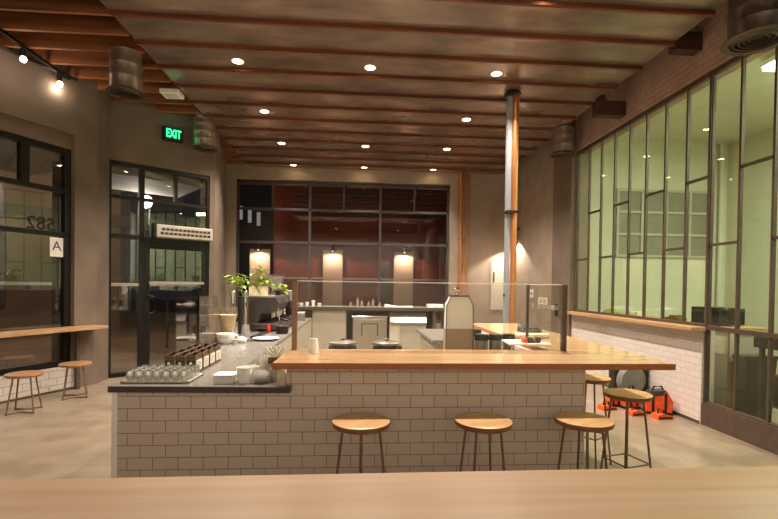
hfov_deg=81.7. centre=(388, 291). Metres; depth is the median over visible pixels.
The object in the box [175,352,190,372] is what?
coffee bag
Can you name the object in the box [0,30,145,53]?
ceiling beam
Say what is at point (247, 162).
trim
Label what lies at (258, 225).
building
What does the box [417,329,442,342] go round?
countertop
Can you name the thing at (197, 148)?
grille
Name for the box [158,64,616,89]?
trim
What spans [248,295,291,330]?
espresso machine
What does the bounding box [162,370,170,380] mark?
glass tumbler
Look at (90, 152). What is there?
wall pier
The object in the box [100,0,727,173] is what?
ceiling panel
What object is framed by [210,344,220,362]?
coffee bag
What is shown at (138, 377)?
glass tumbler
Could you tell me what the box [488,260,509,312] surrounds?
electrical panel
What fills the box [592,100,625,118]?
trim
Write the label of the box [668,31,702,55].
trim
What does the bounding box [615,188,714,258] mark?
window
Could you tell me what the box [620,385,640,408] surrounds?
tool bag
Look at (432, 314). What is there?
end panel
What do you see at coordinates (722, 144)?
trim
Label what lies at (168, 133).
exit sign
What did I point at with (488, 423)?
bar stool
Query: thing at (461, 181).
copper pipe
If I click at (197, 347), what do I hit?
coffee bag
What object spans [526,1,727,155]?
ceiling
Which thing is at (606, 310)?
pile
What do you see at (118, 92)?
grille
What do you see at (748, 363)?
waste bin
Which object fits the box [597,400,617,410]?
chock
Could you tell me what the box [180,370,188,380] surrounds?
glass tumbler
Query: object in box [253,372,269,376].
bowl
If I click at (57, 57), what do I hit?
ceiling beam
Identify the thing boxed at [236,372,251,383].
paper cup
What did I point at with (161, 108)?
beam
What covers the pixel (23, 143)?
window
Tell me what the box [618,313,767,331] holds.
countertop
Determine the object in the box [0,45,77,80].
trim
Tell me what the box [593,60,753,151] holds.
wall
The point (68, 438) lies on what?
floor
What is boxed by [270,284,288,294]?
potted plant
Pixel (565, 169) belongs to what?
wall pier
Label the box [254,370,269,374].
cup
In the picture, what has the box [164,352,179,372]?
coffee bag
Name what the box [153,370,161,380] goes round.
glass tumbler
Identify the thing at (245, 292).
tap tower
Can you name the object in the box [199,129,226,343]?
wall
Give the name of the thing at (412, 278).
wall
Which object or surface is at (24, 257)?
building
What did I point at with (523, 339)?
pile
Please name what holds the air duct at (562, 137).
hanging from the ceiling panel at (411, 13)
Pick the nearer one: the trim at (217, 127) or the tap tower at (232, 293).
the tap tower at (232, 293)
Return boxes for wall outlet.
[538,297,547,304]
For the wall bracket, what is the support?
attached to the wall pier at (565, 169)
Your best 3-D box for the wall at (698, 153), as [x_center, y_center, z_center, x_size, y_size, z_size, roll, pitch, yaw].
[5.344,-0.739,9.107,3.320,4.500,0.200,1,1,-4]
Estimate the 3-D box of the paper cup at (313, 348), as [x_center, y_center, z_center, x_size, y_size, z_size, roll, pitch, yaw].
[-0.527,0.377,3.147,0.084,0.104,0.084,1,1,-4]
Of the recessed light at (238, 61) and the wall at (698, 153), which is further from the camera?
the wall at (698, 153)
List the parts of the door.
handle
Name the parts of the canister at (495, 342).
lid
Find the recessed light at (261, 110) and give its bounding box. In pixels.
[259,109,269,113]
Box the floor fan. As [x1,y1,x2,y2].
[608,370,647,391]
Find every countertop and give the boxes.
[108,318,311,392]
[272,323,675,369]
[298,305,444,310]
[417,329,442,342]
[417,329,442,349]
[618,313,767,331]
[618,313,767,408]
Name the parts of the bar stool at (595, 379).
leg, leg, seat, seat, leg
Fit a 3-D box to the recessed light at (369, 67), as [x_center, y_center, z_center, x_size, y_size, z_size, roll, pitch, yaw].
[-0.252,-2.989,6.004,0.170,0.006,0.170,1,1,-4]
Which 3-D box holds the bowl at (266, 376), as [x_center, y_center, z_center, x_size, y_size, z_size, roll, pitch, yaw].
[-0.831,0.561,2.943,0.108,0.018,0.107,1,1,-4]
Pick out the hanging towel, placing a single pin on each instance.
(731, 334)
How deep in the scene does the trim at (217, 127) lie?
8.54 m
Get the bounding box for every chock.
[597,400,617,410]
[625,405,646,416]
[650,408,673,419]
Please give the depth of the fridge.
10.16 m
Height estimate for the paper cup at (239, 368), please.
0.066 m
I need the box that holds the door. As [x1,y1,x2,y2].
[144,243,205,370]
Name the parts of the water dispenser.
knob, lid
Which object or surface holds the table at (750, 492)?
on the floor at (68, 438)
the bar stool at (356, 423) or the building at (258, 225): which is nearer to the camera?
the bar stool at (356, 423)
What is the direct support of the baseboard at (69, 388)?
attached to the wall at (53, 379)
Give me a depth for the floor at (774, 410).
5.64 m
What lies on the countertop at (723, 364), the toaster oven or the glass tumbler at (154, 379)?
the toaster oven
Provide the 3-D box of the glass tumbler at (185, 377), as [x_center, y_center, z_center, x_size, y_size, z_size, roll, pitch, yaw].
[-1.331,0.545,2.983,0.055,0.070,0.054,1,1,-4]
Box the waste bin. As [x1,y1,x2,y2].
[732,354,777,419]
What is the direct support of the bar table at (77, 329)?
on the floor at (68, 438)
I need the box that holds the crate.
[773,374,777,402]
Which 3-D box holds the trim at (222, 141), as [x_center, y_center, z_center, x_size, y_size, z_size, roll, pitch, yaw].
[-4.775,-3.220,9.202,2.880,0.269,0.040,1,1,-4]
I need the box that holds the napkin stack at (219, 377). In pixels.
[212,372,237,383]
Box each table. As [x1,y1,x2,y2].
[0,466,777,518]
[753,336,777,418]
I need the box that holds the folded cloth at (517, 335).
[515,333,549,337]
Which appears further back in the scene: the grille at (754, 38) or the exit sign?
the exit sign
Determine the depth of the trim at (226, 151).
10.08 m
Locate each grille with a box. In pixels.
[111,87,140,97]
[195,146,213,150]
[553,152,572,157]
[729,27,777,50]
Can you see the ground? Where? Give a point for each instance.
(183, 314)
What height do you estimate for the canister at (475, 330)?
0.280 m
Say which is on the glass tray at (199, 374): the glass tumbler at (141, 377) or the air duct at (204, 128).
the glass tumbler at (141, 377)
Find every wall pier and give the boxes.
[52,78,109,386]
[551,120,577,336]
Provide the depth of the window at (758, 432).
5.20 m
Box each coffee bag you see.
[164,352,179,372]
[175,349,187,352]
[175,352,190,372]
[183,346,194,349]
[186,349,197,352]
[186,352,201,372]
[193,346,204,349]
[196,349,208,369]
[203,346,214,365]
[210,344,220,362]
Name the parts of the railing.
rail, post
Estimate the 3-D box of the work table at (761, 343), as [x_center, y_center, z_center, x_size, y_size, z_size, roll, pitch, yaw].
[4.762,1.033,4.435,1.250,1.070,1.350,1,1,-4]
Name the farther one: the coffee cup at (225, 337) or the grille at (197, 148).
the grille at (197, 148)
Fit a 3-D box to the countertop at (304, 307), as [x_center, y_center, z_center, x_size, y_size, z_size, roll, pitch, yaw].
[-0.463,0.378,10.419,3.450,0.075,0.662,1,1,-4]
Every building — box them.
[0,170,181,337]
[199,184,273,299]
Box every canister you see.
[473,329,481,349]
[474,333,488,349]
[488,333,502,349]
[503,333,514,349]
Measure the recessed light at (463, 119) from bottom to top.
0.006 m
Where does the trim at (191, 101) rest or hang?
attached to the ceiling panel at (411, 13)
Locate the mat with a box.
[250,330,274,337]
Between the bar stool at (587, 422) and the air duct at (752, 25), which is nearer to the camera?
the bar stool at (587, 422)
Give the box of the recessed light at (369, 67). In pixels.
[364,64,375,70]
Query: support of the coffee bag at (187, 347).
on the countertop at (235, 354)
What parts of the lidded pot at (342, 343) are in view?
pot, lid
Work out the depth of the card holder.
2.86 m
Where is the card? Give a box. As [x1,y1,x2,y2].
[50,237,62,256]
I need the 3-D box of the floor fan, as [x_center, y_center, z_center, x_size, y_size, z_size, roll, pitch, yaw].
[3.296,1.223,6.184,0.475,0.600,0.220,1,1,-4]
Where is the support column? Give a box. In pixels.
[503,91,521,322]
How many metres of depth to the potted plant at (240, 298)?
5.73 m
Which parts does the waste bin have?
lid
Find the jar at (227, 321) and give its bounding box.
[218,307,237,338]
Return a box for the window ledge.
[567,311,705,330]
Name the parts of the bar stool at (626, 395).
leg, foot rail, foot rail, leg, leg, seat, seat, foot rail, foot rail, leg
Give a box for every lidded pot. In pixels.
[328,338,356,348]
[372,338,401,348]
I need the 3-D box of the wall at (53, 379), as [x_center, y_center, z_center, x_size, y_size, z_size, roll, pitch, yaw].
[-5.518,1.253,4.243,0.200,0.340,4.951,1,1,20]
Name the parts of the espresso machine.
panel, cup rail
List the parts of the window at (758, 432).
kick plate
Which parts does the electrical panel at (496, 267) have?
door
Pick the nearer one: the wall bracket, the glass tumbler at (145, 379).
the glass tumbler at (145, 379)
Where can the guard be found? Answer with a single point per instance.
(564, 288)
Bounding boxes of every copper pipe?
[457,172,463,294]
[464,172,469,294]
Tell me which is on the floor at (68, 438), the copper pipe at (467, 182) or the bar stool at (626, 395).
the bar stool at (626, 395)
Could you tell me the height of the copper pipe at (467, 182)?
4.455 m
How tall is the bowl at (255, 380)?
0.018 m
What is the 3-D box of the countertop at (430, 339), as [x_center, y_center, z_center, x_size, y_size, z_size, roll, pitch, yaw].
[0.688,1.029,6.129,0.460,0.914,1.400,1,1,-4]
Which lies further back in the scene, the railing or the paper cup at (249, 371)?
the railing
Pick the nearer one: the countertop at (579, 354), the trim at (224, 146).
the countertop at (579, 354)
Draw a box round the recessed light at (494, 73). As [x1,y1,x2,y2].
[490,71,502,76]
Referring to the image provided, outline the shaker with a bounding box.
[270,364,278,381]
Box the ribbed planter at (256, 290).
[226,265,274,295]
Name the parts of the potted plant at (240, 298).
pot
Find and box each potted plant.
[220,275,249,333]
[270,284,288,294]
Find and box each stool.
[4,370,44,415]
[58,361,91,400]
[332,412,389,473]
[454,412,512,471]
[554,411,614,469]
[584,373,611,468]
[600,388,652,468]
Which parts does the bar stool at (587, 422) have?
leg, leg, seat, seat, leg, leg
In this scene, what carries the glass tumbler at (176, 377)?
on the glass tray at (199, 374)
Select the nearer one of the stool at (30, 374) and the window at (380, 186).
the stool at (30, 374)
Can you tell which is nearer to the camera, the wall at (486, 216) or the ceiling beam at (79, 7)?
the ceiling beam at (79, 7)
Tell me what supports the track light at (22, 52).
attached to the wall at (32, 104)
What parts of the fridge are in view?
recess plate, lid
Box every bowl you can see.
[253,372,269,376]
[253,374,269,378]
[253,376,269,380]
[253,380,269,383]
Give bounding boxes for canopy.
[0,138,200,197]
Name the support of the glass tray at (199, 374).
on the countertop at (235, 354)
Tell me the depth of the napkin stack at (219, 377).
2.89 m
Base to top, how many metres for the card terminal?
0.069 m
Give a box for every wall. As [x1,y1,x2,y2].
[0,47,74,149]
[0,367,73,401]
[109,95,214,343]
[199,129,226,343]
[226,164,511,333]
[250,183,446,319]
[515,2,773,423]
[586,140,727,319]
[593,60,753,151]
[724,128,777,373]
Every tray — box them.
[120,373,202,383]
[248,318,291,329]
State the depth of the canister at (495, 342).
3.79 m
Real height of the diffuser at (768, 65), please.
0.050 m
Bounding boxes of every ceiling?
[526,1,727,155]
[618,48,774,144]
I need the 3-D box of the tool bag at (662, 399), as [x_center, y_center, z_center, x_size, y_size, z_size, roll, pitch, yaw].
[3.382,1.354,5.671,0.308,0.353,0.168,1,1,13]
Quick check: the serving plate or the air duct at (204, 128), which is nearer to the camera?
the serving plate
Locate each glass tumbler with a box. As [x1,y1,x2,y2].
[126,370,134,380]
[131,368,139,378]
[135,370,143,380]
[140,368,148,378]
[144,370,152,380]
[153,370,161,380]
[157,368,165,378]
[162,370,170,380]
[166,368,174,378]
[171,370,179,380]
[175,368,183,379]
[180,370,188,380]
[184,368,192,379]
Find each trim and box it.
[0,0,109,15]
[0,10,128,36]
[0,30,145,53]
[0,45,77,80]
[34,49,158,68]
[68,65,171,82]
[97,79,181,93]
[109,10,674,46]
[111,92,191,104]
[136,40,642,70]
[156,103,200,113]
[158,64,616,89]
[175,84,593,105]
[190,100,576,119]
[203,114,552,130]
[216,126,547,141]
[220,136,227,143]
[222,143,232,149]
[223,137,535,150]
[223,149,237,154]
[225,154,242,159]
[226,159,246,164]
[232,146,524,158]
[239,154,511,165]
[245,161,504,171]
[298,310,428,339]
[431,0,714,16]
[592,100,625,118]
[596,95,605,100]
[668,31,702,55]
[716,142,724,306]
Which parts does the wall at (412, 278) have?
recess door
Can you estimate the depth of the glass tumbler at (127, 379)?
2.89 m
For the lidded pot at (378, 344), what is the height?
0.214 m
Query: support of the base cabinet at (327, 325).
on the floor at (68, 438)
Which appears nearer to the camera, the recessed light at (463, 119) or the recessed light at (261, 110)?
the recessed light at (261, 110)
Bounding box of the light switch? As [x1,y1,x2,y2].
[530,289,533,297]
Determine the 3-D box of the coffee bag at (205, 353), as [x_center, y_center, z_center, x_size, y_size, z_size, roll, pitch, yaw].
[-1.413,0.510,3.396,0.071,0.138,0.135,1,1,-4]
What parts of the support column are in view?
post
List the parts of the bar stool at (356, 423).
leg, seat, seat, leg, leg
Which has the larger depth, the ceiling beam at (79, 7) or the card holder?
the ceiling beam at (79, 7)
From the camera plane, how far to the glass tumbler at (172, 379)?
2.91 m
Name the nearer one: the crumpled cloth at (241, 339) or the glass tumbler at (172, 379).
the glass tumbler at (172, 379)
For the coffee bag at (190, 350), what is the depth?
3.44 m
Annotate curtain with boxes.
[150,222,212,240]
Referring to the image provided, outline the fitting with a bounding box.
[760,55,774,71]
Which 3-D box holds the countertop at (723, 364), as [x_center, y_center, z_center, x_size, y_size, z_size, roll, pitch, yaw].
[4.095,0.964,6.949,0.530,1.120,3.340,1,1,-4]
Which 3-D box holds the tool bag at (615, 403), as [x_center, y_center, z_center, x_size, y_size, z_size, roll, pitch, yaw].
[2.989,1.390,5.985,0.185,0.261,0.101,1,1,-16]
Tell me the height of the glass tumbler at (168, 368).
0.070 m
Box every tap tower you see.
[230,290,237,336]
[241,290,248,336]
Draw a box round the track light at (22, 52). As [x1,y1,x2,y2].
[0,27,70,86]
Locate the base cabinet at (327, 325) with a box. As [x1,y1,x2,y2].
[312,310,346,348]
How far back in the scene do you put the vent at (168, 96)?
6.81 m
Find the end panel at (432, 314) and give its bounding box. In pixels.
[429,311,435,328]
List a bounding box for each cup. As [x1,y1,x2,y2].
[216,332,239,343]
[236,366,251,370]
[236,369,251,373]
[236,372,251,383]
[246,365,259,379]
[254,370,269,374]
[307,338,319,353]
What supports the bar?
on the floor at (68, 438)
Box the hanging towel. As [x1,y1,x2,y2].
[730,333,733,355]
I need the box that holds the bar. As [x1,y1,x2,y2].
[111,320,585,477]
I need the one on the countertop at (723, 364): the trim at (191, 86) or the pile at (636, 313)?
the pile at (636, 313)
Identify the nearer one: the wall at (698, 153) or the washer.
the wall at (698, 153)
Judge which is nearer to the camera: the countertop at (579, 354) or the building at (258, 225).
the countertop at (579, 354)
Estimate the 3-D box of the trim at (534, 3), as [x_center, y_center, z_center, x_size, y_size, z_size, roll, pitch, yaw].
[0.216,-2.941,4.471,6.360,0.045,0.040,1,1,-4]
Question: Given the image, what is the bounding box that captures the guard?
[292,280,567,350]
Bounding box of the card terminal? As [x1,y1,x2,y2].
[517,325,541,332]
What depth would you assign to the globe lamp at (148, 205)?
9.77 m
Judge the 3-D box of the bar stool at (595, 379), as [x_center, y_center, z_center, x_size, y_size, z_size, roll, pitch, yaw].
[1.788,1.143,4.012,0.340,0.775,0.340,0,1,-38]
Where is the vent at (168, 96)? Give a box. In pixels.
[164,94,179,98]
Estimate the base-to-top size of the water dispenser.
0.655 m
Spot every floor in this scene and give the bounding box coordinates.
[0,376,777,479]
[772,408,777,423]
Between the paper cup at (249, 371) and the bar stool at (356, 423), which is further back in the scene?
the paper cup at (249, 371)
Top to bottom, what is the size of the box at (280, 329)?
0.102 m
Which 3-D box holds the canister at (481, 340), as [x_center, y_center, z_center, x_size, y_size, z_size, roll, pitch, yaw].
[0.782,0.489,3.822,0.119,0.260,0.118,1,1,-4]
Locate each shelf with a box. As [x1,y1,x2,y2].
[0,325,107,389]
[441,311,444,328]
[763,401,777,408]
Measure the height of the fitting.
0.190 m
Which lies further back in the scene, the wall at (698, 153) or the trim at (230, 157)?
the trim at (230, 157)
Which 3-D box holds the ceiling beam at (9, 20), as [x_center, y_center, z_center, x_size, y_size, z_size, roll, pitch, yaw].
[-4.493,-3.161,5.182,2.880,0.269,0.040,1,1,-4]
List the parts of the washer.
door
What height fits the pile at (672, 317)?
0.080 m
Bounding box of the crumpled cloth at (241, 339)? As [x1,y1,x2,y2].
[237,336,246,342]
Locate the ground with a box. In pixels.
[0,299,198,378]
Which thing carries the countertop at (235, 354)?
on the bar
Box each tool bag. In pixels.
[605,386,620,406]
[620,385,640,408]
[642,386,672,415]
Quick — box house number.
[27,216,54,230]
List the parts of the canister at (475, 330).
lid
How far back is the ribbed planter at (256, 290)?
6.29 m
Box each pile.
[521,337,540,342]
[603,309,617,313]
[629,311,641,315]
[665,315,686,320]
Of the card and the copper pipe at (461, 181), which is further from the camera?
the copper pipe at (461, 181)
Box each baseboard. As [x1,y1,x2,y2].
[0,387,73,403]
[604,384,698,423]
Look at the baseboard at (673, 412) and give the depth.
5.47 m
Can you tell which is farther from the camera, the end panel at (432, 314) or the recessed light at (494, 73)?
the end panel at (432, 314)
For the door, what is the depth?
7.72 m
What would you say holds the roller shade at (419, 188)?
attached to the window at (380, 186)
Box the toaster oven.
[691,306,744,326]
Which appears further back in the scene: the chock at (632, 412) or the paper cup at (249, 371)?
the chock at (632, 412)
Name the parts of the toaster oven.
handle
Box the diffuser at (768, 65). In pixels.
[763,61,774,71]
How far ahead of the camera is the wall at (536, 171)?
6.84 m
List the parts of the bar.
corner trim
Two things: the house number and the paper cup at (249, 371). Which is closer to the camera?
the paper cup at (249, 371)
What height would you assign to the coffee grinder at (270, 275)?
0.800 m
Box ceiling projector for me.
[159,88,183,98]
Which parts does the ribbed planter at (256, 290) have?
pot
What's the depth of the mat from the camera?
5.66 m
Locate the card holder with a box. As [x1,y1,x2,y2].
[277,371,284,385]
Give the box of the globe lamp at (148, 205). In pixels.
[145,193,151,359]
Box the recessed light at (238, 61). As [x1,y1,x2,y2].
[231,58,244,64]
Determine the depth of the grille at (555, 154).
8.22 m
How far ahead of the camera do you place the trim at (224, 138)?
9.13 m
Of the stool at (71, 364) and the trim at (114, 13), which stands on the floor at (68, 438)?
the stool at (71, 364)
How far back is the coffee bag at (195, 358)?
3.20 m
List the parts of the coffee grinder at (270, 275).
lid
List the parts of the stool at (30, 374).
leg, leg, rail, seat, seat, rail, leg, leg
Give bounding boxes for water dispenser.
[443,287,473,349]
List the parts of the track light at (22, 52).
bulb, bulb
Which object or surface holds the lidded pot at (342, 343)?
on the countertop
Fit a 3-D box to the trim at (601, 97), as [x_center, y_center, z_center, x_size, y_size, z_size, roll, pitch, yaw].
[3.209,-2.931,6.819,0.080,0.115,0.140,1,1,-4]
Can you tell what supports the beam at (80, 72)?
attached to the wall at (32, 104)
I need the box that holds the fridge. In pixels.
[352,314,387,348]
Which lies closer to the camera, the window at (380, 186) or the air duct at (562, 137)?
the air duct at (562, 137)
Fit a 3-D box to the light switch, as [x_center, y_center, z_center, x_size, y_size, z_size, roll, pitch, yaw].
[3.272,0.040,10.326,0.022,0.190,0.180,1,1,-4]
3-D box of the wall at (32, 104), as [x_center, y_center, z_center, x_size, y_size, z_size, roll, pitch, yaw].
[-5.485,-2.662,4.198,0.250,1.270,4.951,1,1,20]
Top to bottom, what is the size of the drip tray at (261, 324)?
0.080 m
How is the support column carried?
on the floor at (68, 438)
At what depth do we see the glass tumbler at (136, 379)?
2.90 m
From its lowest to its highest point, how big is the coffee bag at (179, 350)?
0.138 m
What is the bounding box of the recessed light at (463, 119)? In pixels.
[461,118,470,121]
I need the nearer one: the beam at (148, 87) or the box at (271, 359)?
the box at (271, 359)
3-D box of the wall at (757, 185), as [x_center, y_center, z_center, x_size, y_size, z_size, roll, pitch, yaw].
[7.188,-0.657,5.117,0.200,4.500,8.020,1,1,-4]
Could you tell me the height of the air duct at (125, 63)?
0.510 m
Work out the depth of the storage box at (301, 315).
7.97 m
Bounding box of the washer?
[388,311,426,349]
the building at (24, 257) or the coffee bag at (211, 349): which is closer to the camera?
the coffee bag at (211, 349)
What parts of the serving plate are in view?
plate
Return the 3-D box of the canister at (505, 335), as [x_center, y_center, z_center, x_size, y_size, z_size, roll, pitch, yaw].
[1.025,0.492,3.859,0.106,0.260,0.105,1,1,-4]
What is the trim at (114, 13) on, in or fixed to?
attached to the ceiling panel at (411, 13)
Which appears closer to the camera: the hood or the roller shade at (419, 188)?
the hood
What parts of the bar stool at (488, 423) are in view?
leg, leg, seat, seat, leg, leg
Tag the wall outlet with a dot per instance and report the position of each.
(541, 300)
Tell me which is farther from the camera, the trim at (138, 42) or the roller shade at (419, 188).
the roller shade at (419, 188)
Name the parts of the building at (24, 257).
cornice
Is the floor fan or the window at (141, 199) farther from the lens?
the window at (141, 199)
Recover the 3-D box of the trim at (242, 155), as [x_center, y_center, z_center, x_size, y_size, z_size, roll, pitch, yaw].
[-0.196,-3.028,10.336,6.360,0.045,0.040,1,1,-4]
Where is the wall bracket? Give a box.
[551,304,557,311]
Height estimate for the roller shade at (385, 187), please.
0.050 m
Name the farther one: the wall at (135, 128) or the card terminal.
the wall at (135, 128)
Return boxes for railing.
[0,281,197,347]
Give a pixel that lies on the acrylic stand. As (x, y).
(512, 342)
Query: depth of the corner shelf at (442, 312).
10.65 m
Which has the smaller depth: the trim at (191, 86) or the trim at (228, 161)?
the trim at (191, 86)
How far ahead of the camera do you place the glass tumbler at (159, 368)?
2.96 m
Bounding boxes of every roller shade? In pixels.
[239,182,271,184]
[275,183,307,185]
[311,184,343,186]
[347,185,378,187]
[382,186,413,188]
[417,187,447,189]
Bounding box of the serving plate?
[246,336,278,341]
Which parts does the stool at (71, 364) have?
leg, rail, rail, seat, seat, leg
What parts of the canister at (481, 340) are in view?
lid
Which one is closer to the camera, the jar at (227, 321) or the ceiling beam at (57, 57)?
the jar at (227, 321)
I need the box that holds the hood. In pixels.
[388,311,426,323]
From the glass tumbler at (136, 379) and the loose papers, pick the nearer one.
the glass tumbler at (136, 379)
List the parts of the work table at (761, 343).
leg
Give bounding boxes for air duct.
[105,46,145,100]
[191,114,217,152]
[550,126,574,158]
[720,0,777,55]
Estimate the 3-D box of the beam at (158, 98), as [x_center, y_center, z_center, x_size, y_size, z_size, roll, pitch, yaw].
[-4.634,-3.190,7.192,2.880,0.269,0.040,1,1,-4]
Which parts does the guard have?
post, post, post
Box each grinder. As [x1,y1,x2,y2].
[267,274,285,313]
[285,290,291,324]
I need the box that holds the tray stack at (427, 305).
[426,304,442,307]
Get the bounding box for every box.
[266,356,280,371]
[276,325,288,333]
[298,312,304,320]
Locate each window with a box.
[0,130,70,375]
[108,159,209,377]
[236,179,449,323]
[574,47,777,454]
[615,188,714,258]
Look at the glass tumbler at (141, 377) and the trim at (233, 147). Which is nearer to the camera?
the glass tumbler at (141, 377)
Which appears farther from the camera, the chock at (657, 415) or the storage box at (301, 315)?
the storage box at (301, 315)
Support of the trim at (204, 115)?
attached to the ceiling panel at (411, 13)
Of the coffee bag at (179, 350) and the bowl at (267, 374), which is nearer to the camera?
the bowl at (267, 374)
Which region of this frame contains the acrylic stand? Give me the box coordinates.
[501,339,551,345]
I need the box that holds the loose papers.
[384,304,412,306]
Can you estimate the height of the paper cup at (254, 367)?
0.089 m
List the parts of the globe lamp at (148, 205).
globe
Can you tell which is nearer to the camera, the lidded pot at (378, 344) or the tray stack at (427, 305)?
the lidded pot at (378, 344)
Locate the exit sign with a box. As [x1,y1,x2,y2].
[162,126,182,143]
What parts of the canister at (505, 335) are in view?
lid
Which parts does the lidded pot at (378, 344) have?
lid, pot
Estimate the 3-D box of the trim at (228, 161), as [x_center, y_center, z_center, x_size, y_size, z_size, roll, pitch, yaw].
[-4.888,-3.244,10.810,2.880,0.269,0.040,1,1,-4]
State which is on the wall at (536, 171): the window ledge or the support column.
the window ledge
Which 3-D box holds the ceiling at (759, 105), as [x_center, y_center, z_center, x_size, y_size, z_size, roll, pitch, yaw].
[5.658,-2.979,5.075,3.320,0.100,8.220,1,1,-4]
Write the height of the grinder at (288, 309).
0.545 m
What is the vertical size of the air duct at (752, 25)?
0.660 m

